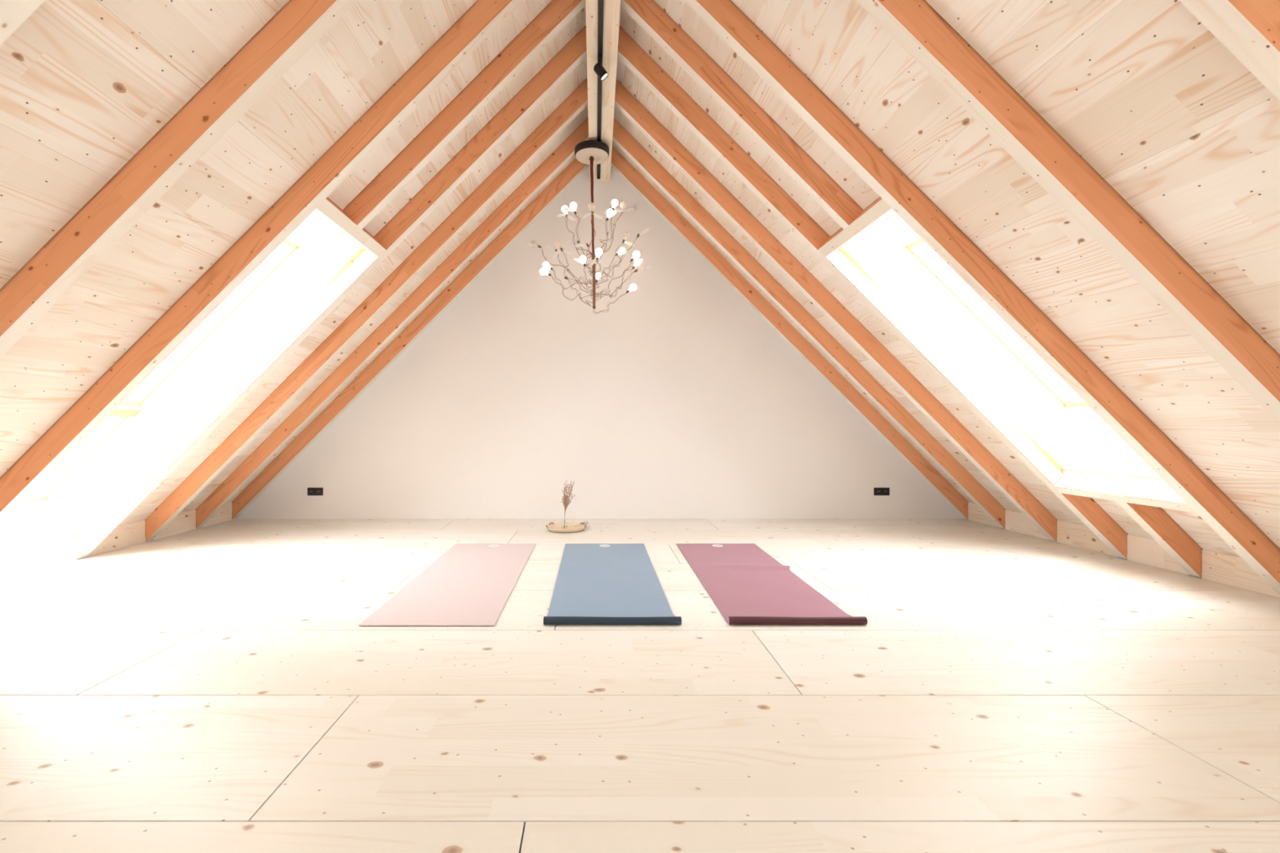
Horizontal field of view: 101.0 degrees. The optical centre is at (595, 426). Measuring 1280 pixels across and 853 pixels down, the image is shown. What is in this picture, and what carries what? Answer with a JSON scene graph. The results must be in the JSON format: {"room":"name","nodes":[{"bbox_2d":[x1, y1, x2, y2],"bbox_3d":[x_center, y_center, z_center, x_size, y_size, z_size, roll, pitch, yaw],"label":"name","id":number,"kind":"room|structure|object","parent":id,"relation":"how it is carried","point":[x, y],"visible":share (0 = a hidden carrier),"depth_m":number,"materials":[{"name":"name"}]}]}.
{"room":"exercise studio","nodes":[
{"label":"exercise studio","id":0,"kind":"room"},
{"bbox_2d":[161,165,1038,519],"bbox_3d":[0.050,-1.350,5.800,9.500,5.100,0.200,0,0,0],"label":"wall","id":1,"kind":"structure","parent":0,"point":[678,399],"depth_m":5.70,"materials":[{"name":"white paint"}]},
{"bbox_2d":[0,502,231,579],"bbox_3d":[-3.898,0.904,1.213,0.025,0.190,8.825,0,0,0],"label":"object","id":2,"kind":"structure","parent":1,"relation":"attached to","point":[15,561],"depth_m":3.91,"materials":[{"name":"brown wood"}]},
{"bbox_2d":[307,487,323,495],"bbox_3d":[-3.032,0.704,5.693,0.167,0.084,0.014,0,0,0],"label":"wall socket","id":3,"kind":"object","parent":1,"relation":"attached to","point":[311,491],"visible":1,"depth_m":5.69,"materials":[{"name":"black plastic"}]},
{"bbox_2d":[873,487,889,495],"bbox_3d":[3.099,0.704,5.693,0.167,0.084,0.014,0,0,0],"label":"wall socket","id":4,"kind":"object","parent":1,"relation":"attached to","point":[877,491],"visible":1,"depth_m":5.69,"materials":[{"name":"black plastic"}]},
{"bbox_2d":[968,502,1279,598],"bbox_3d":[3.998,0.904,1.213,0.025,0.190,8.825,0,0,0],"label":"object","id":5,"kind":"structure","parent":1,"relation":"attached to","point":[1228,570],"depth_m":3.81,"materials":[{"name":"brown wood"}]},
{"bbox_2d":[0,519,1279,852],"bbox_3d":[0.050,1.110,1.250,9.500,0.220,9.300,0,0,0],"label":"floor","id":6,"kind":"structure","parent":0,"point":[219,687],"depth_m":1.89,"materials":[{"name":"brown wood"}]},
{"bbox_2d":[358,543,535,626],"bbox_3d":[-0.846,0.996,3.550,0.678,0.007,1.840,0,0,0],"label":"yoga mat","id":7,"kind":"object","parent":6,"relation":"on","point":[469,584],"visible":1,"depth_m":3.20,"materials":[{"name":"pink rubber"}]},
{"bbox_2d":[488,544,498,546],"bbox_3d":[-0.846,0.994,4.385,0.087,0.001,0.087,0,0,-6],"label":"print","id":8,"kind":"object","parent":7,"relation":"on","point":[490,545],"depth_m":4.38,"materials":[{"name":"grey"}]},
{"bbox_2d":[546,522,586,533],"bbox_3d":[-0.283,0.976,5.110,0.396,0.048,0.396,0,0,0],"label":"round tray","id":9,"kind":"object","parent":6,"relation":"on","point":[558,527],"visible":0.96,"depth_m":5.15,"materials":[{"name":"brown wood"}]},
{"bbox_3d":[-0.300,0.948,5.100,0.062,0.084,0.062,0,0,0],"label":"bud vase","id":10,"kind":"object","parent":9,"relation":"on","visible":0},
{"bbox_2d":[560,480,575,528],"bbox_3d":[-0.266,0.754,5.101,0.140,0.460,0.093,0,0,0],"label":"bunch","id":11,"kind":"object","parent":10,"relation":"in","point":[566,502],"visible":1,"depth_m":5.09,"materials":[{"name":"brown plant"}]},
{"bbox_2d":[543,543,681,624],"bbox_3d":[0.086,0.979,3.555,0.694,0.040,1.830,0,0,0],"label":"yoga mat","id":12,"kind":"object","parent":6,"relation":"on","point":[596,584],"visible":1,"depth_m":3.20,"materials":[{"name":"blue rubber"}]},
{"bbox_2d":[599,544,609,546],"bbox_3d":[0.078,0.994,4.385,0.087,0.001,0.087,0,0,-6],"label":"print","id":13,"kind":"object","parent":12,"relation":"attached to","point":[600,545],"depth_m":4.38,"materials":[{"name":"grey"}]},
{"bbox_2d":[675,543,867,624],"bbox_3d":[1.020,0.979,3.555,0.697,0.040,1.830,0,0,0],"label":"yoga mat","id":14,"kind":"object","parent":6,"relation":"on","point":[747,585],"visible":1,"depth_m":3.20,"materials":[{"name":"purple"}]},
{"bbox_2d":[711,544,722,546],"bbox_3d":[1.018,0.994,4.385,0.087,0.001,0.087,0,0,6],"label":"print","id":15,"kind":"object","parent":14,"relation":"attached to","point":[713,545],"depth_m":4.38,"materials":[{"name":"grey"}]},
{"bbox_2d":[0,0,1279,557],"bbox_3d":[0.050,-1.240,1.250,9.360,4.680,9.300,0,0,0],"label":"ceiling","id":16,"kind":"structure","parent":0,"point":[1142,91],"depth_m":2.58,"materials":[{"name":"brown wood"}]},
{"bbox_2d":[0,0,45,45],"bbox_3d":[-1.970,-1.021,1.522,3.830,4.032,0.072,0,0,0],"label":"rafter","id":17,"kind":"object","parent":16,"relation":"attached to","point":[13,13],"visible":1,"depth_m":1.54,"materials":[{"name":"brown wood"}]},
{"bbox_2d":[0,0,358,358],"bbox_3d":[-1.970,-1.021,2.256,3.830,4.032,0.072,0,0,0],"label":"rafter","id":18,"kind":"object","parent":16,"relation":"attached to","point":[298,25],"visible":1,"depth_m":2.22,"materials":[{"name":"brown wood"}]},
{"bbox_2d":[0,208,377,558],"bbox_3d":[-2.925,-0.241,3.501,2.599,2.458,0.988,0,0,0],"label":"window","id":19,"kind":"structure","parent":16,"relation":"attached to","point":[318,247],"depth_m":3.95,"materials":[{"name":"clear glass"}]},
{"bbox_2d":[0,0,524,524],"bbox_3d":[-1.970,-1.021,3.021,3.830,4.032,0.072,0,0,0],"label":"rafter","id":20,"kind":"object","parent":16,"relation":"attached to","point":[483,17],"visible":1,"depth_m":2.98,"materials":[{"name":"brown wood"}]},
{"bbox_2d":[77,24,586,559],"bbox_3d":[-1.970,-1.021,3.981,3.830,4.032,0.072,0,0,0],"label":"rafter","id":21,"kind":"object","parent":16,"relation":"attached to","point":[574,52],"visible":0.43,"depth_m":3.94,"materials":[{"name":"brown wood"}]},
{"bbox_2d":[316,197,386,257],"bbox_3d":[-1.645,-1.345,3.501,0.155,0.155,0.888,0,0,0],"label":"header beam","id":22,"kind":"structure","parent":16,"relation":"attached to","point":[326,207],"depth_m":3.42,"materials":[{"name":"brown wood"}]},
{"bbox_2d":[145,78,587,542],"bbox_3d":[-1.970,-1.021,4.581,3.830,4.032,0.072,0,0,0],"label":"rafter","id":23,"kind":"object","parent":16,"relation":"attached to","point":[577,100],"visible":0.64,"depth_m":4.54,"materials":[{"name":"brown wood"}]},
{"bbox_2d":[195,116,588,528],"bbox_3d":[-1.970,-1.021,5.156,3.830,4.032,0.072,0,0,0],"label":"rafter","id":24,"kind":"object","parent":16,"relation":"attached to","point":[565,151],"visible":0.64,"depth_m":5.12,"materials":[{"name":"brown wood"}]},
{"bbox_2d":[231,158,589,519],"bbox_3d":[-1.970,-1.021,5.662,3.830,4.032,0.072,0,0,0],"label":"rafter","id":25,"kind":"object","parent":16,"relation":"attached to","point":[575,167],"visible":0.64,"depth_m":5.63,"materials":[{"name":"brown wood"}]},
{"bbox_2d":[342,0,585,229],"bbox_3d":[-0.862,-2.180,3.496,1.613,1.714,0.072,0,0,0],"label":"rafter","id":26,"kind":"object","parent":16,"relation":"attached to","point":[557,14],"visible":0.9,"depth_m":3.46,"materials":[{"name":"brown wood"}]},
{"bbox_2d":[585,0,620,181],"bbox_3d":[0.048,-2.882,1.250,0.220,0.455,8.900,0,0,0],"label":"ridge beam","id":27,"kind":"structure","parent":16,"relation":"attached to","point":[611,9],"depth_m":3.91,"materials":[{"name":"brown wood"}]},
{"bbox_2d":[525,139,650,314],"bbox_3d":[-0.075,-1.860,4.971,1.169,1.592,0.616,0,0,0],"label":"chandelier","id":28,"kind":"object","parent":27,"relation":"hanging from","point":[592,153],"visible":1,"depth_m":4.97,"materials":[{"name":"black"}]},
{"bbox_2d":[596,0,604,178],"bbox_3d":[0.034,-2.644,1.298,0.036,0.022,8.597,0,0,0],"label":"track","id":29,"kind":"object","parent":27,"relation":"attached to","point":[600,2],"visible":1,"depth_m":3.78,"materials":[{"name":"black metal"}]},
{"bbox_2d":[593,54,608,80],"bbox_3d":[0.041,-2.580,3.803,0.100,0.144,0.094,0,0,-43],"label":"track spotlight","id":30,"kind":"object","parent":29,"relation":"attached to","point":[598,68],"visible":1,"depth_m":3.78,"materials":[{"name":"black metal"}]},
{"bbox_2d":[620,0,863,229],"bbox_3d":[0.962,-2.180,3.496,1.613,1.714,0.072,0,0,0],"label":"rafter","id":31,"kind":"object","parent":16,"relation":"attached to","point":[647,14],"visible":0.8,"depth_m":3.46,"materials":[{"name":"brown wood"}]},
{"bbox_2d":[610,146,968,519],"bbox_3d":[2.070,-1.021,5.662,3.830,4.032,0.072,0,0,0],"label":"rafter","id":32,"kind":"object","parent":16,"relation":"attached to","point":[619,162],"visible":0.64,"depth_m":5.63,"materials":[{"name":"brown wood"}]},
{"bbox_2d":[612,118,1004,528],"bbox_3d":[2.070,-1.021,5.156,3.830,4.032,0.072,0,0,0],"label":"rafter","id":33,"kind":"object","parent":16,"relation":"attached to","point":[621,137],"visible":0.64,"depth_m":5.12,"materials":[{"name":"brown wood"}]},
{"bbox_2d":[614,79,1057,542],"bbox_3d":[2.070,-1.021,4.581,3.830,4.032,0.072,0,0,0],"label":"rafter","id":34,"kind":"object","parent":16,"relation":"attached to","point":[624,100],"visible":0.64,"depth_m":4.54,"materials":[{"name":"brown wood"}]},
{"bbox_2d":[817,196,891,257],"bbox_3d":[1.744,-1.345,3.501,0.155,0.155,0.888,0,0,0],"label":"header beam","id":35,"kind":"structure","parent":16,"relation":"attached to","point":[879,207],"depth_m":3.41,"materials":[{"name":"brown wood"}]},
{"bbox_2d":[617,26,1127,559],"bbox_3d":[2.070,-1.021,3.981,3.830,4.032,0.072,0,0,0],"label":"rafter","id":36,"kind":"object","parent":16,"relation":"attached to","point":[630,53],"visible":0.57,"depth_m":3.94,"materials":[{"name":"brown wood"}]},
{"bbox_2d":[684,0,1279,595],"bbox_3d":[2.070,-1.021,3.021,3.830,4.032,0.072,0,0,0],"label":"rafter","id":37,"kind":"object","parent":16,"relation":"attached to","point":[724,17],"visible":1,"depth_m":2.98,"materials":[{"name":"brown wood"}]},
{"bbox_2d":[826,208,1184,501],"bbox_3d":[2.678,-0.517,3.501,1.904,1.906,0.988,0,0,0],"label":"window","id":38,"kind":"structure","parent":16,"relation":"attached to","point":[888,249],"depth_m":3.94,"materials":[{"name":"white glass"}]},
{"bbox_2d":[855,0,1279,424],"bbox_3d":[2.070,-1.021,2.256,3.830,4.032,0.072,0,0,0],"label":"rafter","id":39,"kind":"object","parent":16,"relation":"attached to","point":[915,25],"visible":1,"depth_m":2.22,"materials":[{"name":"brown wood"}]},
{"bbox_2d":[1053,476,1195,512],"bbox_3d":[3.513,0.422,3.501,0.155,0.155,0.888,0,0,0],"label":"window sill","id":40,"kind":"structure","parent":16,"relation":"attached to","point":[1149,495],"depth_m":3.45,"materials":[{"name":"brown wood"}]},
{"bbox_2d":[1115,501,1201,577],"bbox_3d":[3.737,0.697,3.496,0.495,0.596,0.072,0,0,0],"label":"rafter","id":41,"kind":"object","parent":16,"relation":"attached to","point":[1154,521],"visible":0.79,"depth_m":3.46,"materials":[{"name":"brown wood"}]},
{"bbox_2d":[1178,0,1279,101],"bbox_3d":[2.070,-1.021,1.522,3.830,4.032,0.072,0,0,0],"label":"rafter","id":42,"kind":"object","parent":16,"relation":"attached to","point":[1250,29],"visible":1,"depth_m":1.51,"materials":[{"name":"brown wood"}]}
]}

